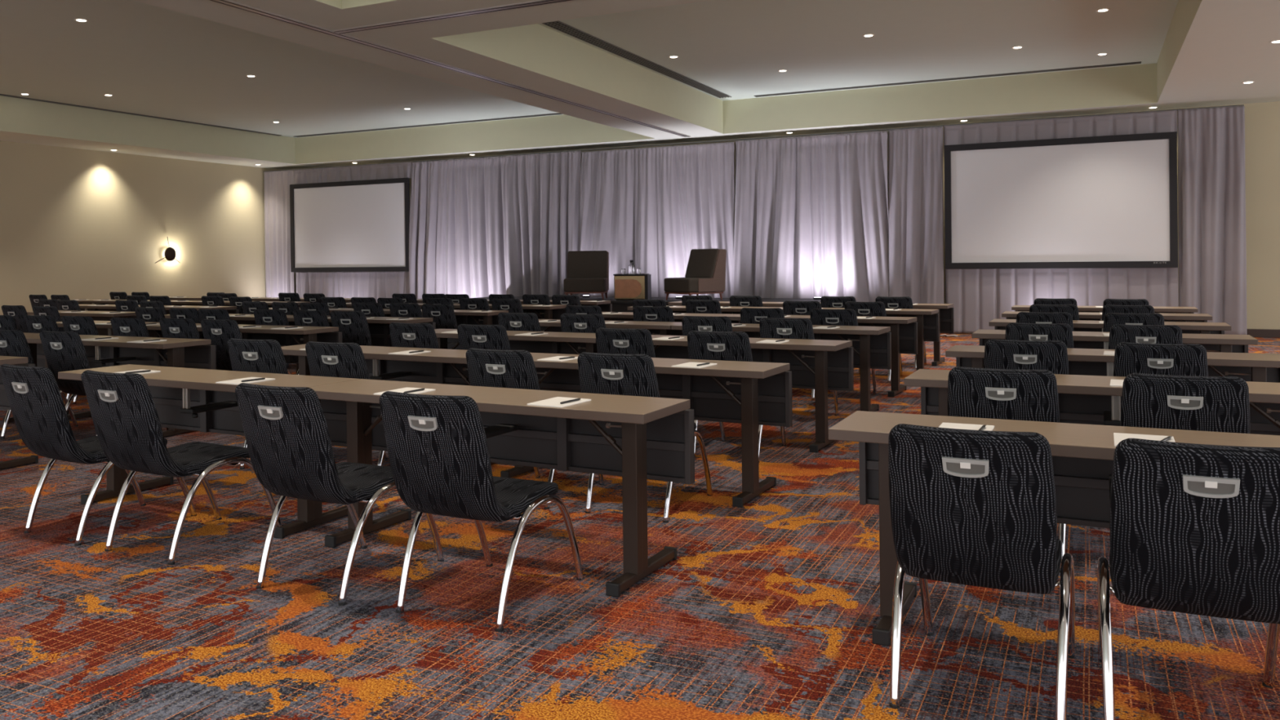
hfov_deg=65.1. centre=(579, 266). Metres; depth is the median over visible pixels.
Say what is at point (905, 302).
chair
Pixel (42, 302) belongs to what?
chair
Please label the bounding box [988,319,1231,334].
table
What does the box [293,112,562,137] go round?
ceiling vent
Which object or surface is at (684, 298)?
chair
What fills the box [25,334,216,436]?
table
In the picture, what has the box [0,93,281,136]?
ceiling vent
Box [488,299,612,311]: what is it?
table
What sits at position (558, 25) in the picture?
ceiling vent
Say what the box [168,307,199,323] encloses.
chair
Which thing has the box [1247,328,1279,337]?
baseboard
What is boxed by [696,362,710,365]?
ballpoint pen
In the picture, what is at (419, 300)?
table
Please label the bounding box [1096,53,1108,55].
recessed light
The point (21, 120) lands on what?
ceiling soffit
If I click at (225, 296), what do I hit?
chair
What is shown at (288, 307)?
chair
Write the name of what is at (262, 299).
table
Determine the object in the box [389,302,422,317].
chair
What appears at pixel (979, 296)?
skirt
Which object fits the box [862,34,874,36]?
recessed light
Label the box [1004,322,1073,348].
chair
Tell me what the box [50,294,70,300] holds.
chair
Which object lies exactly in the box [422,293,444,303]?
chair
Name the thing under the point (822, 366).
table
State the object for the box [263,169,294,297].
curtain
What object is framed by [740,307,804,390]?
chair
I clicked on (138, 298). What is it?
chair
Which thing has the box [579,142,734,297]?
curtain
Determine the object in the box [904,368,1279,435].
table
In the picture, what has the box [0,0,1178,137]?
ceiling
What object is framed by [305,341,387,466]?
chair
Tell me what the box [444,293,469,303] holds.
chair
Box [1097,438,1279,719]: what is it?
chair
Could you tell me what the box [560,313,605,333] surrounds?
chair
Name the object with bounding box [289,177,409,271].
projection screen
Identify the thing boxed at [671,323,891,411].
table
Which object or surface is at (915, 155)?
curtain
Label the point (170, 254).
wall sconce
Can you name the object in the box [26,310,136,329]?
table
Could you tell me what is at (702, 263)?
cushion
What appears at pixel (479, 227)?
curtain
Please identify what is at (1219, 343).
table
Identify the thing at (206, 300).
chair
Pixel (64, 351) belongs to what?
chair
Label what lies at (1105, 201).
projection screen
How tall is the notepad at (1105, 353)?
0.006 m
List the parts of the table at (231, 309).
modesty panel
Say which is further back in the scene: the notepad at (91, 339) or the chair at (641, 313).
the chair at (641, 313)
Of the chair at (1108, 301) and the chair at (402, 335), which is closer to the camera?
the chair at (402, 335)
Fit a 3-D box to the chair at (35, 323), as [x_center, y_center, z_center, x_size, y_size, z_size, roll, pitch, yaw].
[-5.087,0.898,10.069,0.489,0.864,0.816,0,0,28]
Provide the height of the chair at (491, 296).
0.864 m
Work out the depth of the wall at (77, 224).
20.80 m
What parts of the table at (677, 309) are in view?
modesty panel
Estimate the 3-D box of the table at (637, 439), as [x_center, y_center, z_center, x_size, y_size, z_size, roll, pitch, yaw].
[-0.399,0.942,4.574,1.830,0.740,0.610,0,0,29]
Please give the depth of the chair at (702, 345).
6.53 m
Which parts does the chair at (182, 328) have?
handle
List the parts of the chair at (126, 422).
handle, backrest, leg frame, seat, leg frame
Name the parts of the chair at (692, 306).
handle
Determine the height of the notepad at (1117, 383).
0.006 m
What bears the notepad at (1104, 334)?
on the table at (1219, 343)
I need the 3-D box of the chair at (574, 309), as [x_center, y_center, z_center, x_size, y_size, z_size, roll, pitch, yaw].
[0.206,0.831,10.771,0.489,0.864,0.815,0,0,28]
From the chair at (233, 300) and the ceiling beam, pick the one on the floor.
the chair at (233, 300)
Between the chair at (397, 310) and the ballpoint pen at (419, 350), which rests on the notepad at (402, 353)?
the ballpoint pen at (419, 350)
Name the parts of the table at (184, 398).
leg, modesty panel, leg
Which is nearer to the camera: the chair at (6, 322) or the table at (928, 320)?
the chair at (6, 322)
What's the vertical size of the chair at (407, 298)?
0.864 m
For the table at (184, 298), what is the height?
0.740 m
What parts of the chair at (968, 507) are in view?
leg frame, handle, backrest, seat, leg frame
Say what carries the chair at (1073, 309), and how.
on the floor
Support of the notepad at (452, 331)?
on the table at (563, 343)
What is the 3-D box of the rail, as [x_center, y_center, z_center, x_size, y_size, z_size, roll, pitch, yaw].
[1.215,-2.386,19.810,20.000,0.028,0.028,0,0,27]
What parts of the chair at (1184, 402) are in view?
handle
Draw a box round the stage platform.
[469,296,820,312]
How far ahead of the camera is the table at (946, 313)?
12.42 m
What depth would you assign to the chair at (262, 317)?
10.36 m
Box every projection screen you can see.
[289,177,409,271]
[943,131,1177,269]
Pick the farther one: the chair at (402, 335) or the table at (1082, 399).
the chair at (402, 335)
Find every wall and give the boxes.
[0,140,279,315]
[284,101,1279,329]
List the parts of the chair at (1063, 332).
handle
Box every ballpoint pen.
[124,369,151,373]
[240,377,265,382]
[403,388,424,393]
[408,350,423,353]
[559,355,575,359]
[560,398,580,404]
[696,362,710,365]
[1160,435,1172,441]
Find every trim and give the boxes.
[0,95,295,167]
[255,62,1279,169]
[342,0,709,38]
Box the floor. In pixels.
[0,333,1279,719]
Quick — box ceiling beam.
[133,0,723,138]
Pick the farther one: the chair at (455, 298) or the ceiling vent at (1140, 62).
the ceiling vent at (1140, 62)
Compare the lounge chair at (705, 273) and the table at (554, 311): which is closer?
the table at (554, 311)
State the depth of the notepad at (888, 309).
11.08 m
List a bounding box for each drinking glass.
[621,268,625,274]
[636,268,640,274]
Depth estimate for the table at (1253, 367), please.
5.97 m
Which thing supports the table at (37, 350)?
on the floor
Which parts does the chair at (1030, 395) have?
handle, backrest, leg frame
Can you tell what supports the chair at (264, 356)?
on the floor
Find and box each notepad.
[81,337,118,340]
[112,369,160,373]
[126,339,166,342]
[215,377,275,384]
[229,315,249,316]
[238,325,259,328]
[271,326,302,329]
[373,386,435,395]
[386,318,413,319]
[388,350,431,355]
[440,330,457,333]
[515,332,547,335]
[526,396,591,408]
[537,355,577,361]
[538,320,559,322]
[602,312,622,314]
[604,321,627,324]
[652,336,684,340]
[671,362,716,368]
[755,339,789,343]
[813,326,839,328]
[857,316,875,319]
[885,308,900,311]
[938,422,994,431]
[1102,333,1109,336]
[1103,351,1115,355]
[1110,379,1124,386]
[1113,432,1175,446]
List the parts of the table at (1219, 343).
modesty panel, latch rod, leg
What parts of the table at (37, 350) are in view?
leg, modesty panel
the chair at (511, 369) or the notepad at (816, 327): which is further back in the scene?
the notepad at (816, 327)
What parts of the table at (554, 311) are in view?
modesty panel, leg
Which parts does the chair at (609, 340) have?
handle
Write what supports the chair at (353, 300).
on the floor
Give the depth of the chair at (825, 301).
12.09 m
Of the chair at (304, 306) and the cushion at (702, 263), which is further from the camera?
the cushion at (702, 263)
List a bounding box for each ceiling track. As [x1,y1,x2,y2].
[208,0,690,137]
[332,0,573,34]
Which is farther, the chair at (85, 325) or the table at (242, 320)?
the table at (242, 320)
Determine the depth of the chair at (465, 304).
12.82 m
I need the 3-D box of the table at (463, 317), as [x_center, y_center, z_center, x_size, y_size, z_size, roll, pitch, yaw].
[-1.737,0.905,12.333,1.830,0.740,0.610,0,0,28]
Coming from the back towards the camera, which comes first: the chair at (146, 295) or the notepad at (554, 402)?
the chair at (146, 295)
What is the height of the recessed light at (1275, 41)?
0.012 m
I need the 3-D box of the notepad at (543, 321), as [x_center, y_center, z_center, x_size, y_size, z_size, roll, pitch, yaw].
[-0.317,0.532,9.802,0.170,0.006,0.235,0,0,29]
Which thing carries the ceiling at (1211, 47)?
attached to the ceiling at (153, 60)
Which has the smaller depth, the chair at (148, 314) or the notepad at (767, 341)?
the notepad at (767, 341)
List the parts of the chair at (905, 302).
backrest, leg frame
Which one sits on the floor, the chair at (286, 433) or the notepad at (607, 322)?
the chair at (286, 433)
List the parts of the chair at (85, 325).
leg frame, handle, backrest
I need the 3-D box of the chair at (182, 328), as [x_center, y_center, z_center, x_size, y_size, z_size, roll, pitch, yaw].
[-3.417,0.884,9.236,0.489,0.864,0.816,0,0,27]
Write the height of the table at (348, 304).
0.740 m
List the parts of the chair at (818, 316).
leg frame, handle, backrest, leg frame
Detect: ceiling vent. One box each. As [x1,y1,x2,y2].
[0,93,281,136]
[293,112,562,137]
[541,21,731,97]
[754,61,1141,97]
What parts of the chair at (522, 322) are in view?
handle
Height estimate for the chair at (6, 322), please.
0.864 m
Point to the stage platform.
(617, 305)
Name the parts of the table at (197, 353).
leg, modesty panel, leg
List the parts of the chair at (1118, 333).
handle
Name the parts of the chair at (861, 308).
handle, backrest, leg frame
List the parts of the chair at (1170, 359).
handle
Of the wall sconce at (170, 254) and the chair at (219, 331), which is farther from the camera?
the wall sconce at (170, 254)
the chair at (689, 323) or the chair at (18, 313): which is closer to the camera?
the chair at (689, 323)
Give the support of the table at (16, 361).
on the floor
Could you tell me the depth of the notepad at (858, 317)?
9.67 m
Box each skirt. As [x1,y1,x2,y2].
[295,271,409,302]
[944,266,1178,333]
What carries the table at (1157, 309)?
on the floor
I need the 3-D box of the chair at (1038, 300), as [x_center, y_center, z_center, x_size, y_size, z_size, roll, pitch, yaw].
[5.308,0.768,11.145,0.489,0.864,0.815,0,0,27]
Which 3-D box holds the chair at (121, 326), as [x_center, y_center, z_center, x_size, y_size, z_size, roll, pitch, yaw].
[-3.937,0.889,9.408,0.489,0.864,0.816,0,0,27]
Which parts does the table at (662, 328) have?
modesty panel, leg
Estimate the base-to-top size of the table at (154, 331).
0.740 m
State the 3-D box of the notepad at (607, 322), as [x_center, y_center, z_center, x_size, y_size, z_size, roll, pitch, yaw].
[0.323,0.527,9.444,0.170,0.006,0.235,0,0,32]
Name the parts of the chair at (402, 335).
handle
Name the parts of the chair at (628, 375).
leg frame, handle, backrest, leg frame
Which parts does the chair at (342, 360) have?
handle, backrest, leg frame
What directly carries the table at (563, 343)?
on the floor
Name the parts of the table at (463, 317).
modesty panel, leg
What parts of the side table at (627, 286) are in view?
panel, panel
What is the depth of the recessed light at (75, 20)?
12.00 m
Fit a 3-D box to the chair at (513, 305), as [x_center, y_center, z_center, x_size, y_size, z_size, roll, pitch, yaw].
[-0.761,0.828,12.868,0.489,0.864,0.815,0,0,27]
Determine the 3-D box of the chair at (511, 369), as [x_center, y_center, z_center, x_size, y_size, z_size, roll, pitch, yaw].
[-0.260,0.870,5.716,0.489,0.864,0.816,0,0,29]
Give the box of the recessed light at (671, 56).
[668,55,679,57]
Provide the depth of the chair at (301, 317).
10.12 m
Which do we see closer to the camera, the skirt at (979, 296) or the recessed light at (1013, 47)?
the recessed light at (1013, 47)
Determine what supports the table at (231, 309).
on the floor
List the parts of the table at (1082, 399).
leg, modesty panel, latch rod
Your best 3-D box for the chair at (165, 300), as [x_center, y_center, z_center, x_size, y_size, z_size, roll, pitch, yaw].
[-6.301,0.874,15.725,0.489,0.864,0.815,0,0,27]
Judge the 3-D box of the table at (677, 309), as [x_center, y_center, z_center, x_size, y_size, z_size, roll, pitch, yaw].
[1.549,0.865,12.420,1.830,0.740,0.610,0,0,29]
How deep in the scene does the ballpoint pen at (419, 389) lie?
4.55 m
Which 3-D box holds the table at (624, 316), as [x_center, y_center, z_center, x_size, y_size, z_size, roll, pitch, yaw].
[0.830,0.883,11.013,1.830,0.740,0.610,0,0,29]
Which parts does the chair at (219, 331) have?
handle, backrest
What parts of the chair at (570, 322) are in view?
handle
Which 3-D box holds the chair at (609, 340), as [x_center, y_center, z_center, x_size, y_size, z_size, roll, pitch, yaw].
[0.471,0.851,7.248,0.489,0.864,0.816,0,0,28]
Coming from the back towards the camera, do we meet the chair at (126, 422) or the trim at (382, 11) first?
the trim at (382, 11)
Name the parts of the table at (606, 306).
modesty panel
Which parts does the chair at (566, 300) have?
handle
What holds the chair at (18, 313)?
on the floor
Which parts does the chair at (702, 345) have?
leg frame, handle, backrest, leg frame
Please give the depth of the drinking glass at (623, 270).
18.11 m
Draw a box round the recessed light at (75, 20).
[74,18,88,22]
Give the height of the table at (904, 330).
0.740 m
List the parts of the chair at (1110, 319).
handle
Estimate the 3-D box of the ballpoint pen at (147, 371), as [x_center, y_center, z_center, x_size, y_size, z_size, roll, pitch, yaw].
[-2.432,0.578,5.509,0.012,0.010,0.140,0,1,43]
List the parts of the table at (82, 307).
modesty panel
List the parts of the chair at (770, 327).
handle, backrest, leg frame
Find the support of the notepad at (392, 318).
on the table at (379, 326)
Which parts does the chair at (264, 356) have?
leg frame, handle, backrest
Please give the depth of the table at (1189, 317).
9.83 m
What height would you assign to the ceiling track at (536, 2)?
0.014 m
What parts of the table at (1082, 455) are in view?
leg, modesty panel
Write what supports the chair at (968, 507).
on the floor
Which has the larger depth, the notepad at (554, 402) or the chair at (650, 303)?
the chair at (650, 303)
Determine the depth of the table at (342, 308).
12.77 m
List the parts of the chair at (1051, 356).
handle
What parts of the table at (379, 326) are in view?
modesty panel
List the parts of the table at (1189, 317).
modesty panel, leg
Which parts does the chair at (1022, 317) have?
handle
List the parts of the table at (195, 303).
modesty panel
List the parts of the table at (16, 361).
modesty panel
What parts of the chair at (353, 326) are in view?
handle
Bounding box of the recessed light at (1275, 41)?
[1269,40,1279,43]
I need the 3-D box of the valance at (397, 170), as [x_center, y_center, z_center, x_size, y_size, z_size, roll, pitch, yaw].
[-5.300,-2.142,23.079,3.460,0.372,0.090,0,0,27]
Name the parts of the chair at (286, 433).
handle, backrest, leg frame, seat, leg frame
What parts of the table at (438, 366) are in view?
leg, modesty panel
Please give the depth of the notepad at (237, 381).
5.07 m
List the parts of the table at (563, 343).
leg, modesty panel, leg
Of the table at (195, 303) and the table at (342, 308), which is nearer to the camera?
the table at (342, 308)
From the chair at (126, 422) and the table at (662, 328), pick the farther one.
the table at (662, 328)
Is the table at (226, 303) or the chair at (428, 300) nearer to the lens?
the chair at (428, 300)
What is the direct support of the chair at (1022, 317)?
on the floor
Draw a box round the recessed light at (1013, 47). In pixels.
[1011,46,1023,48]
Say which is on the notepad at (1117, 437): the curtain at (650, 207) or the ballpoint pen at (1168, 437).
the ballpoint pen at (1168, 437)
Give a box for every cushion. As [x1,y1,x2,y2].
[567,250,607,278]
[684,248,718,278]
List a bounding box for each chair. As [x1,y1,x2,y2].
[0,315,17,329]
[0,329,78,439]
[0,364,196,546]
[1,305,28,333]
[24,315,70,399]
[29,294,47,308]
[32,306,64,331]
[38,298,57,309]
[39,330,168,435]
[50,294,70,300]
[56,299,80,311]
[61,315,98,404]
[80,369,281,564]
[109,292,127,299]
[110,317,149,337]
[115,299,138,311]
[126,295,146,305]
[131,292,149,300]
[134,306,164,322]
[139,301,166,315]
[149,295,172,305]
[159,317,199,338]
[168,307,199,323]
[197,308,230,323]
[200,319,292,374]
[201,295,225,306]
[206,292,224,296]
[217,293,237,301]
[226,337,288,469]
[229,296,252,314]
[235,382,444,605]
[241,301,268,314]
[253,309,298,374]
[271,302,299,315]
[278,293,301,302]
[293,309,329,326]
[299,302,330,315]
[303,293,324,302]
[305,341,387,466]
[320,297,346,307]
[329,311,372,346]
[351,297,376,308]
[352,302,385,316]
[377,297,404,308]
[379,391,583,631]
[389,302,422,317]
[389,322,439,348]
[391,293,417,302]
[421,303,457,328]
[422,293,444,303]
[425,297,454,309]
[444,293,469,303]
[457,324,511,350]
[459,297,489,310]
[466,347,604,509]
[488,293,515,303]
[491,298,523,312]
[497,312,541,331]
[522,293,551,304]
[551,294,581,308]
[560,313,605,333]
[564,250,608,299]
[564,305,602,315]
[577,351,712,523]
[595,327,655,357]
[632,299,666,308]
[632,306,674,321]
[663,248,726,300]
[681,295,712,306]
[681,315,733,335]
[685,299,721,313]
[687,330,786,459]
[729,295,763,306]
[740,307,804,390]
[759,317,838,415]
[782,300,821,315]
[809,308,875,402]
[820,296,856,307]
[844,301,902,382]
[875,296,926,368]
[888,423,1075,719]
[947,366,1066,573]
[983,338,1068,374]
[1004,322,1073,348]
[1016,311,1073,331]
[1029,304,1079,319]
[1033,297,1077,306]
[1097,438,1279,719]
[1102,298,1149,306]
[1102,304,1154,320]
[1102,312,1164,332]
[1108,324,1182,349]
[1113,342,1208,377]
[1120,373,1249,433]
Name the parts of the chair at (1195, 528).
leg frame, seat, backrest, handle, leg frame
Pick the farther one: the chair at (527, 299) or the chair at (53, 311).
the chair at (527, 299)
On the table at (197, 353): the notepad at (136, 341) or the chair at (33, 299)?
the notepad at (136, 341)
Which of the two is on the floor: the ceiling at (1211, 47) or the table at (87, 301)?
the table at (87, 301)
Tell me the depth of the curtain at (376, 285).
23.07 m
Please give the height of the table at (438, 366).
0.740 m
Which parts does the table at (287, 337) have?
modesty panel, leg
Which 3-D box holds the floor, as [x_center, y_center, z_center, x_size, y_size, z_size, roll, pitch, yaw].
[-1.757,1.349,8.774,25.130,0.100,24.000,0,0,27]
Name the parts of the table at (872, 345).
modesty panel, leg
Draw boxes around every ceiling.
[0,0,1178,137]
[1156,0,1279,102]
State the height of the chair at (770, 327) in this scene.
0.864 m
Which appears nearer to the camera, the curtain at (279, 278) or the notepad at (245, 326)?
the notepad at (245, 326)
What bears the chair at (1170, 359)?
on the floor
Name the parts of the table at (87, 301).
modesty panel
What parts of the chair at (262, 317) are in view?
handle, backrest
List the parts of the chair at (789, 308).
handle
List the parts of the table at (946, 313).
modesty panel, leg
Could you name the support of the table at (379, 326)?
on the floor
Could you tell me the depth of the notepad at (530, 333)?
8.04 m
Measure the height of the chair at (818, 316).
0.864 m
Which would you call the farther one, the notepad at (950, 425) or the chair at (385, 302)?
the chair at (385, 302)
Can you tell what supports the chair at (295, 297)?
on the floor
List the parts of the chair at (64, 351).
handle, backrest, leg frame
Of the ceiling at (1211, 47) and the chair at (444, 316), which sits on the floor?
the chair at (444, 316)
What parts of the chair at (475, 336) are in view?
handle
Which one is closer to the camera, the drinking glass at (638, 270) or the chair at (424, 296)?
the chair at (424, 296)
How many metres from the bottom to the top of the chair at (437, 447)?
0.864 m
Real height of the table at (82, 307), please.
0.740 m
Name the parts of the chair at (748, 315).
backrest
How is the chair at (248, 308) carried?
on the floor
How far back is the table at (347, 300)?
17.02 m
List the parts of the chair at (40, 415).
handle, backrest, leg frame, seat, leg frame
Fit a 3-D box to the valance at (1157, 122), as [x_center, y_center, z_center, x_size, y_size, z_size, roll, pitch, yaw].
[7.781,-2.251,16.402,3.453,0.372,0.066,0,0,27]
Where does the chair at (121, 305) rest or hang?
on the floor
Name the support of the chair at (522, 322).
on the floor
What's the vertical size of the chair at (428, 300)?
0.864 m
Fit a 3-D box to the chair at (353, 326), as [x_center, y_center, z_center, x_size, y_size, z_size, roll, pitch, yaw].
[-2.128,0.862,10.197,0.489,0.864,0.815,0,0,26]
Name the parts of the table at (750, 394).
leg, modesty panel, latch rod, leg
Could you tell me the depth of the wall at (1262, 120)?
15.66 m
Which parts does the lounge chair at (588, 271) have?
seat, rail, backrest, panel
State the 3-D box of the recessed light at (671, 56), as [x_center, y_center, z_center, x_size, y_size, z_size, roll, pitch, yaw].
[1.367,-3.059,14.601,0.156,0.012,0.156,0,0,27]
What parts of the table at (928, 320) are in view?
modesty panel, leg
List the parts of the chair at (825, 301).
handle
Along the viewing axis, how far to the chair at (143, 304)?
13.18 m
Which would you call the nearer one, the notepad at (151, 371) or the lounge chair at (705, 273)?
the notepad at (151, 371)
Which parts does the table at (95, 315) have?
modesty panel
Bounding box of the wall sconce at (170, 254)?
[155,236,179,262]
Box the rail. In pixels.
[266,104,1244,171]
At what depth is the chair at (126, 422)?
4.52 m
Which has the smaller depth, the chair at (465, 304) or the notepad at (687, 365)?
the notepad at (687, 365)
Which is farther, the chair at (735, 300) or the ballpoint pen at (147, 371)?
the chair at (735, 300)
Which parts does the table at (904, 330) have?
modesty panel, leg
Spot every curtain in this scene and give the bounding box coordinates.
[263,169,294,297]
[408,151,581,298]
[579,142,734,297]
[733,130,888,302]
[888,126,943,303]
[1177,105,1247,334]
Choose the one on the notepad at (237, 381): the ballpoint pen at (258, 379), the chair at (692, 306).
the ballpoint pen at (258, 379)
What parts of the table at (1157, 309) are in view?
modesty panel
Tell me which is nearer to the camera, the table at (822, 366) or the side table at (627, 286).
the table at (822, 366)
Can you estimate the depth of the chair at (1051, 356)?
5.56 m
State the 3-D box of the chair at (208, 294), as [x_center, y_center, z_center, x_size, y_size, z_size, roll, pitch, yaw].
[-5.977,0.859,17.240,0.489,0.864,0.815,0,0,27]
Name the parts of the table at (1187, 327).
modesty panel, leg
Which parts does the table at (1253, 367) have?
leg, modesty panel, latch rod, leg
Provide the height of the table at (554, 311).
0.740 m
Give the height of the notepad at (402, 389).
0.006 m
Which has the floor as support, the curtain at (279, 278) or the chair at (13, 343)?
the chair at (13, 343)
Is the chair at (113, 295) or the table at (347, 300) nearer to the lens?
the table at (347, 300)
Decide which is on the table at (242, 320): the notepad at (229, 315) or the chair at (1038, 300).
the notepad at (229, 315)
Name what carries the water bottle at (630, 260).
on the side table at (627, 286)
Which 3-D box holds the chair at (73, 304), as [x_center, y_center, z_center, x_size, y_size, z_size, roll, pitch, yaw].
[-7.027,0.891,14.369,0.489,0.864,0.815,0,0,27]
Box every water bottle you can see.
[628,260,631,273]
[630,260,635,273]
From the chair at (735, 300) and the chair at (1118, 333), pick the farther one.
the chair at (735, 300)
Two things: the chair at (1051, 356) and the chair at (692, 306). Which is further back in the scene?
the chair at (692, 306)
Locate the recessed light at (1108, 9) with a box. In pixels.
[1095,8,1110,12]
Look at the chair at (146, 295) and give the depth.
17.63 m
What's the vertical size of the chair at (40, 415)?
0.864 m
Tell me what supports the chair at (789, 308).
on the floor
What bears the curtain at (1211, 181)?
hanging from the rail
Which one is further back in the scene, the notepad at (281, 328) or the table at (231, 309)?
the table at (231, 309)
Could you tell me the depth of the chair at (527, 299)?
14.03 m
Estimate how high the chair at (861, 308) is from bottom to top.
0.864 m
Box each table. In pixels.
[0,355,38,469]
[3,332,68,423]
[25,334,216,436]
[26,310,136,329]
[56,320,163,337]
[57,364,359,538]
[70,299,126,304]
[78,303,116,311]
[138,305,239,314]
[146,300,203,306]
[164,313,296,374]
[168,296,195,300]
[189,297,277,301]
[195,323,342,364]
[223,301,310,307]
[266,297,351,307]
[268,307,384,313]
[280,343,494,464]
[286,315,435,374]
[308,378,694,597]
[346,302,424,309]
[383,308,508,326]
[416,298,488,302]
[434,328,597,354]
[453,303,566,319]
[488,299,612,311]
[500,352,792,507]
[538,319,682,335]
[595,334,853,453]
[601,311,740,323]
[613,273,651,300]
[627,305,778,314]
[668,301,783,306]
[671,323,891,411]
[725,314,917,397]
[778,306,939,370]
[819,302,954,366]
[828,410,1279,646]
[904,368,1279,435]
[945,345,1279,382]
[971,329,1257,352]
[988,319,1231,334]
[1001,311,1212,322]
[1011,305,1198,313]
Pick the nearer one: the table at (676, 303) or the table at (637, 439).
the table at (637, 439)
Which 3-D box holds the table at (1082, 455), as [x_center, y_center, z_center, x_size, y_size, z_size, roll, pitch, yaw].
[1.820,0.924,3.333,1.830,0.740,0.610,0,0,28]
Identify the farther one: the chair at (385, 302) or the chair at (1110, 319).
the chair at (385, 302)
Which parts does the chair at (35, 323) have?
handle, backrest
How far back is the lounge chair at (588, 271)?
18.84 m
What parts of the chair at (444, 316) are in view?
handle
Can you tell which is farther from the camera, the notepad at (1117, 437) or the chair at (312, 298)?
the chair at (312, 298)
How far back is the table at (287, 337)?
9.43 m
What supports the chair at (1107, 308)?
on the floor
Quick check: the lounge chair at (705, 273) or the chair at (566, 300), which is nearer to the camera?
the chair at (566, 300)
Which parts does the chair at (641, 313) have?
handle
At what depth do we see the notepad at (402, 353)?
6.52 m
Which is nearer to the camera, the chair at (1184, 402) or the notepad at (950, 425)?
the notepad at (950, 425)
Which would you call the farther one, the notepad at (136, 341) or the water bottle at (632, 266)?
the water bottle at (632, 266)
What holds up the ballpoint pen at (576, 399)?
on the notepad at (554, 402)
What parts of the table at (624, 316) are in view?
modesty panel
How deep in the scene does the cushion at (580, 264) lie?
18.89 m
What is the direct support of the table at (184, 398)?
on the floor
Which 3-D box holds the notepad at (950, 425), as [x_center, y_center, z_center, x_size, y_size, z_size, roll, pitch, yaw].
[1.310,0.556,3.412,0.170,0.006,0.235,0,0,27]
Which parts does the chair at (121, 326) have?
handle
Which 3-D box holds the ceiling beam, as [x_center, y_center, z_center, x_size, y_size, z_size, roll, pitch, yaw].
[-3.149,-2.664,8.839,1.371,0.616,22.940,0,0,27]
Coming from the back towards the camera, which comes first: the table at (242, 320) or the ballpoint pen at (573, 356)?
the table at (242, 320)
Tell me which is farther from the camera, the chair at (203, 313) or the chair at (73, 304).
the chair at (73, 304)
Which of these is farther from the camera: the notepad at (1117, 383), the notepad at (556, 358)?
the notepad at (556, 358)
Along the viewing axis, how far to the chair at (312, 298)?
15.68 m
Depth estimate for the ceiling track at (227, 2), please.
11.32 m
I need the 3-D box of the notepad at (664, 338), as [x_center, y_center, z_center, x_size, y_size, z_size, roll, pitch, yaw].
[0.654,0.536,7.486,0.170,0.006,0.235,0,0,30]
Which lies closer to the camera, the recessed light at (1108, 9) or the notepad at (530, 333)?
the notepad at (530, 333)
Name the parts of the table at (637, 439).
leg, latch rod, modesty panel, latch rod, leg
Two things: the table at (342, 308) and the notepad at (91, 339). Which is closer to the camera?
the notepad at (91, 339)
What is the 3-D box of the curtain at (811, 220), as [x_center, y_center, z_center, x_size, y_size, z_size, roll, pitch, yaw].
[4.153,-0.621,18.178,2.799,3.534,0.296,0,0,27]
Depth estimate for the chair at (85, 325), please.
9.45 m
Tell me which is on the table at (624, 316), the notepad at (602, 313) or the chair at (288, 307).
the notepad at (602, 313)
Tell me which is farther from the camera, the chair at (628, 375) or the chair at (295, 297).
the chair at (295, 297)
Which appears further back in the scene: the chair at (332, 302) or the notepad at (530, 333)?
the chair at (332, 302)
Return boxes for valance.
[293,161,412,184]
[943,110,1177,145]
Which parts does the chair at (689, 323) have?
handle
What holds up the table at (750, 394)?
on the floor
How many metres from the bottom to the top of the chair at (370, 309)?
0.864 m
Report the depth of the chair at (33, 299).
16.84 m
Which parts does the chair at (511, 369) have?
handle, backrest, leg frame, leg frame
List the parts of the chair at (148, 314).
handle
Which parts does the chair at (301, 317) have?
handle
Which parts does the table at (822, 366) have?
modesty panel, latch rod, leg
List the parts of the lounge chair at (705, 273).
seat, rail, panel, backrest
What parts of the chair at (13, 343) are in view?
handle, backrest, leg frame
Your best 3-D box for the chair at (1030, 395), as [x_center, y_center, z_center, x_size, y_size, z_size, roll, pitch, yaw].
[1.934,0.853,4.532,0.489,0.864,0.816,0,0,26]
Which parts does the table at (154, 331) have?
modesty panel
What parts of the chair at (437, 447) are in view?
handle, leg frame, backrest, seat, leg frame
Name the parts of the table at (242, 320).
modesty panel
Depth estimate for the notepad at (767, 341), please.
7.06 m
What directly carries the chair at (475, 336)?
on the floor
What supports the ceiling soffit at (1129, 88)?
attached to the wall at (1262, 120)

